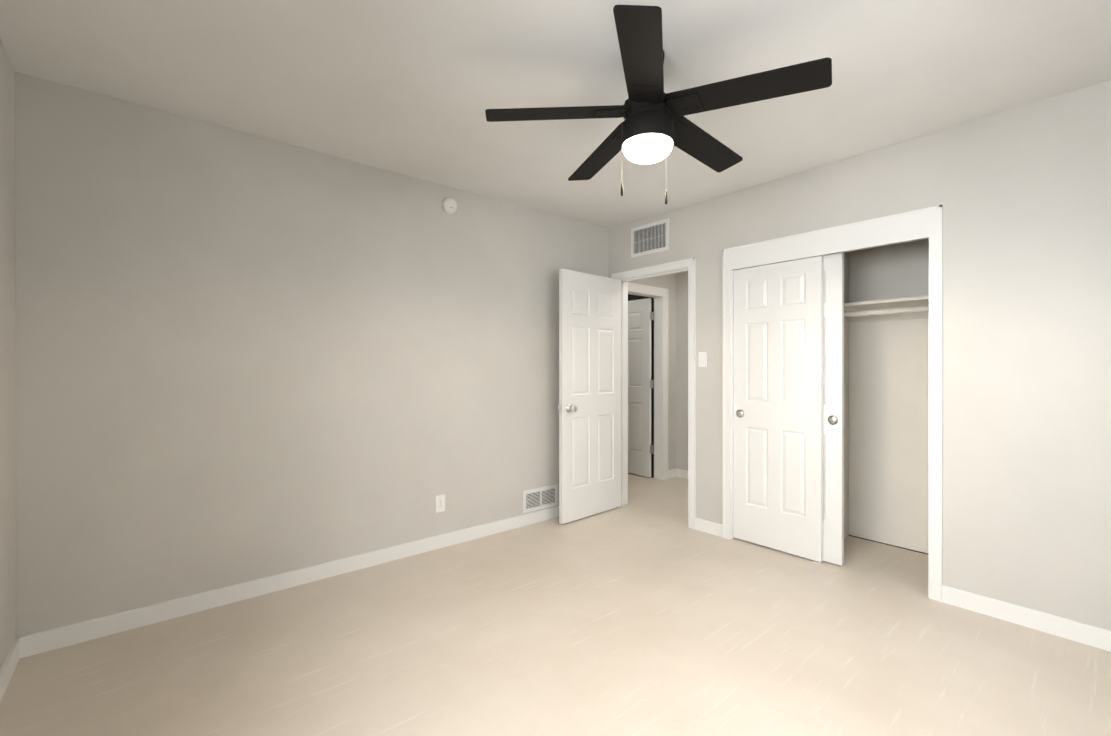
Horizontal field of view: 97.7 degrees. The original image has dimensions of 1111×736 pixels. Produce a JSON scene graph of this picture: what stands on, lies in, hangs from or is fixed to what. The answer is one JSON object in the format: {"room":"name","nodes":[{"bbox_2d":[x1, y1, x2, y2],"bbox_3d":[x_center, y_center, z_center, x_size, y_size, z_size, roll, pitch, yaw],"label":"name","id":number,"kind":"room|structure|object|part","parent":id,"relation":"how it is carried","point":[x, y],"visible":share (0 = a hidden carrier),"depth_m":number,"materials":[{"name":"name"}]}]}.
{"room":"empty bedroom","nodes":[
{"label":"empty bedroom","id":0,"kind":"room"},
{"bbox_2d":[0,39,15,668],"bbox_3d":[-1.155,-0.010,0.613,0.120,2.520,3.990,0,0,-40],"label":"wall","id":1,"kind":"structure","parent":0,"point":[7,383],"depth_m":1.97,"materials":[{"name":"paint"}]},
{"bbox_2d":[0,636,23,702],"bbox_3d":[-1.103,1.206,0.658,0.013,0.088,3.750,0,0,-40],"label":"baseboard","id":2,"kind":"structure","parent":1,"relation":"attached to","point":[16,652],"depth_m":1.96,"materials":[{"name":"paint"}]},
{"bbox_2d":[15,72,608,637],"bbox_3d":[-1.000,-0.014,3.279,3.800,2.520,0.120,0,0,-40],"label":"wall","id":3,"kind":"structure","parent":0,"point":[241,356],"depth_m":2.63,"materials":[{"name":"paint"}]},
{"bbox_2d":[24,506,558,656],"bbox_3d":[-0.894,1.202,3.271,3.650,0.088,0.030,0,0,-40],"label":"baseboard","id":4,"kind":"structure","parent":3,"relation":"attached to","point":[95,628],"depth_m":2.63,"materials":[{"name":"paint"}]},
{"bbox_2d":[436,494,444,512],"bbox_3d":[-0.798,0.941,3.366,0.070,0.115,0.008,0,0,-40],"label":"electrical outlet plate","id":5,"kind":"object","parent":3,"relation":"attached to","point":[440,503],"visible":1,"depth_m":3.36,"materials":[{"name":"white plastic"}]},
{"bbox_2d":[442,197,457,213],"bbox_3d":[-0.736,-1.139,3.399,0.114,0.114,0.034,0,0,-40],"label":"smoke detector","id":6,"kind":"object","parent":3,"relation":"attached to","point":[449,205],"visible":1,"depth_m":3.38,"materials":[{"name":"white plastic"}]},
{"bbox_2d":[523,484,557,512],"bbox_3d":[-0.118,1.057,3.941,0.360,0.178,0.010,0,0,-40],"label":"air vent","id":7,"kind":"object","parent":3,"relation":"in","point":[539,498],"visible":1,"depth_m":3.94,"materials":[{"name":"white metal"}]},
{"bbox_2d":[0,473,1110,735],"bbox_3d":[0.547,1.296,3.155,6.000,0.100,5.670,0,0,-40],"label":"floor","id":8,"kind":"structure","parent":0,"point":[644,611],"depth_m":2.10,"materials":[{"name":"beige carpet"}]},
{"bbox_2d":[0,0,1110,228],"bbox_3d":[0.547,-1.324,3.151,6.000,0.100,5.670,0,0,-40],"label":"ceiling","id":9,"kind":"structure","parent":0,"point":[414,88],"depth_m":2.08,"materials":[{"name":"paint"}]},
{"bbox_2d":[485,5,831,203],"bbox_3d":[0.409,-0.979,2.007,1.219,0.586,1.276,0,0,-40],"label":"ceiling fan","id":10,"kind":"object","parent":9,"relation":"hanging from","point":[656,125],"visible":1,"depth_m":1.87,"materials":[{"name":"black metal"}]},
{"bbox_2d":[628,294,653,477],"bbox_3d":[0.862,-0.017,5.817,0.038,2.520,0.850,0,0,-40],"label":"wall","id":11,"kind":"structure","parent":0,"point":[633,297],"depth_m":5.51,"materials":[{"name":"paint"}]},
{"bbox_2d":[628,298,653,476],"bbox_3d":[0.851,0.222,5.751,0.062,2.018,0.738,0,0,-40],"label":"hall door","id":12,"kind":"structure","parent":11,"relation":"in","point":[639,388],"depth_m":5.57,"materials":[{"name":"paint"}]},
{"bbox_3d":[1.086,0.165,5.476,0.060,1.610,0.014,0,0,-40],"label":"hall door hinge","id":13,"kind":"part","parent":12,"relation":"part of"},
{"bbox_2d":[629,273,676,469],"bbox_3d":[0.856,-0.016,5.188,1.260,2.520,0.100,0,0,-40],"label":"wall","id":14,"kind":"structure","parent":0,"point":[675,285],"depth_m":5.52,"materials":[{"name":"paint"}]},
{"bbox_2d":[628,282,667,479],"bbox_3d":[0.874,0.179,5.190,0.918,2.129,0.127,0,0,-40],"label":"door frame","id":15,"kind":"structure","parent":14,"relation":"attached to","point":[659,295],"depth_m":5.41,"materials":[{"name":"paint"}]},
{"bbox_2d":[677,271,687,470],"bbox_3d":[2.033,-0.016,4.865,0.120,2.520,2.115,0,0,-40],"label":"wall","id":16,"kind":"structure","parent":0,"point":[682,277],"depth_m":5.50,"materials":[{"name":"paint"}]},
{"bbox_2d":[668,469,687,478],"bbox_3d":[1.514,1.201,4.428,1.280,0.088,1.915,0,0,-40],"label":"baseboard","id":17,"kind":"structure","parent":16,"relation":"attached to","point":[672,473],"depth_m":5.50,"materials":[{"name":"paint"}]},
{"bbox_2d":[844,252,848,537],"bbox_3d":[2.157,-0.014,3.651,1.260,2.520,0.100,0,0,-40],"label":"wall","id":18,"kind":"structure","parent":0,"point":[846,254],"depth_m":3.57,"materials":[{"name":"paint"}]},
{"bbox_2d":[609,80,1110,630],"bbox_3d":[1.569,-0.014,3.277,0.120,2.520,4.300,0,0,-40],"label":"wall","id":19,"kind":"structure","parent":0,"point":[1021,194],"depth_m":2.41,"materials":[{"name":"paint"}]},
{"bbox_2d":[558,269,620,523],"bbox_3d":[0.309,0.224,4.092,0.735,2.018,0.173,0,0,-43],"label":"bedroom door","id":20,"kind":"structure","parent":19,"relation":"in","point":[590,394],"depth_m":4.04,"materials":[{"name":"paint"}]},
{"bbox_3d":[0.092,0.320,3.888,0.066,0.066,0.173,0,0,-43],"label":"knob","id":21,"kind":"part","parent":20,"relation":"part of","materials":[{"name":"silver metal"}]},
{"bbox_2d":[631,218,668,257],"bbox_3d":[0.792,-1.090,4.093,0.010,0.255,0.400,0,0,-40],"label":"air vent","id":22,"kind":"object","parent":19,"relation":"in","point":[650,238],"visible":1,"depth_m":4.09,"materials":[{"name":"white metal"}]},
{"bbox_2d":[612,258,695,528],"bbox_3d":[0.851,0.196,4.126,0.162,2.098,0.868,0,0,-40],"label":"door frame","id":23,"kind":"structure","parent":19,"relation":"attached to","point":[690,263],"depth_m":3.88,"materials":[{"name":"paint"}]},
{"bbox_2d":[698,352,706,366],"bbox_3d":[1.118,-0.064,3.702,0.020,0.115,0.070,0,0,-40],"label":"switch plate","id":24,"kind":"object","parent":19,"relation":"attached to","point":[702,359],"visible":1,"depth_m":3.70,"materials":[{"name":"white plastic"}]},
{"bbox_2d":[733,256,822,561],"bbox_3d":[1.504,0.234,3.318,0.034,2.000,0.600,0,0,-40],"label":"closet door","id":25,"kind":"structure","parent":19,"relation":"in","point":[778,402],"depth_m":3.28,"materials":[{"name":"paint"}]},
{"bbox_2d":[737,410,743,416],"bbox_3d":[1.330,0.329,3.496,0.006,0.059,0.059,0,0,-40],"label":"door pull","id":26,"kind":"object","parent":25,"relation":"attached to","point":[739,413],"visible":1,"depth_m":3.49,"materials":[{"name":"silver metal"}]},
{"bbox_2d":[723,205,942,601],"bbox_3d":[1.701,0.211,3.121,0.124,2.070,1.200,0,0,-40],"label":"door frame","id":27,"kind":"structure","parent":19,"relation":"attached to","point":[732,304],"depth_m":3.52,"materials":[{"name":"paint"}]},
{"bbox_2d":[823,253,843,565],"bbox_3d":[1.605,0.234,3.265,0.034,2.000,0.600,0,0,-40],"label":"closet door","id":28,"kind":"structure","parent":19,"relation":"in","point":[833,405],"depth_m":3.06,"materials":[{"name":"paint"}]},
{"bbox_2d":[828,416,837,424],"bbox_3d":[1.751,0.329,3.064,0.006,0.059,0.059,0,0,-40],"label":"door pull","id":29,"kind":"object","parent":28,"relation":"attached to","point":[833,420],"visible":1,"depth_m":3.06,"materials":[{"name":"silver metal"}]},
{"bbox_2d":[942,585,1110,651],"bbox_3d":[2.473,1.204,2.104,0.016,0.088,1.278,0,0,-40],"label":"baseboard","id":30,"kind":"structure","parent":19,"relation":"attached to","point":[1094,636],"depth_m":2.33,"materials":[{"name":"paint"}]},
{"bbox_2d":[849,535,927,553],"bbox_3d":[2.219,1.243,3.560,0.004,0.006,1.360,0,0,-40],"label":"baseboard","id":31,"kind":"structure","parent":0,"point":[889,544],"depth_m":3.41,"materials":[{"name":"white wood"}]},
{"bbox_2d":[849,239,928,552],"bbox_3d":[2.014,-0.014,3.386,0.700,2.520,1.520,0,0,-40],"label":"wall","id":32,"kind":"structure","parent":0,"point":[888,419],"depth_m":3.41,"materials":[{"name":"paint"}]},
{"bbox_2d":[844,296,928,322],"bbox_3d":[2.075,-0.386,3.437,0.380,0.104,1.360,0,0,-40],"label":"closet shelf","id":33,"kind":"object","parent":32,"relation":"attached to","point":[896,309],"visible":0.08,"depth_m":3.25,"materials":[{"name":"paint"}]},
{"bbox_3d":[1.999,-0.369,3.372,0.032,0.032,1.322,0,0,-40],"label":"rod","id":34,"kind":"part","parent":33,"relation":"part of","materials":[{"name":"paint"}]}
]}

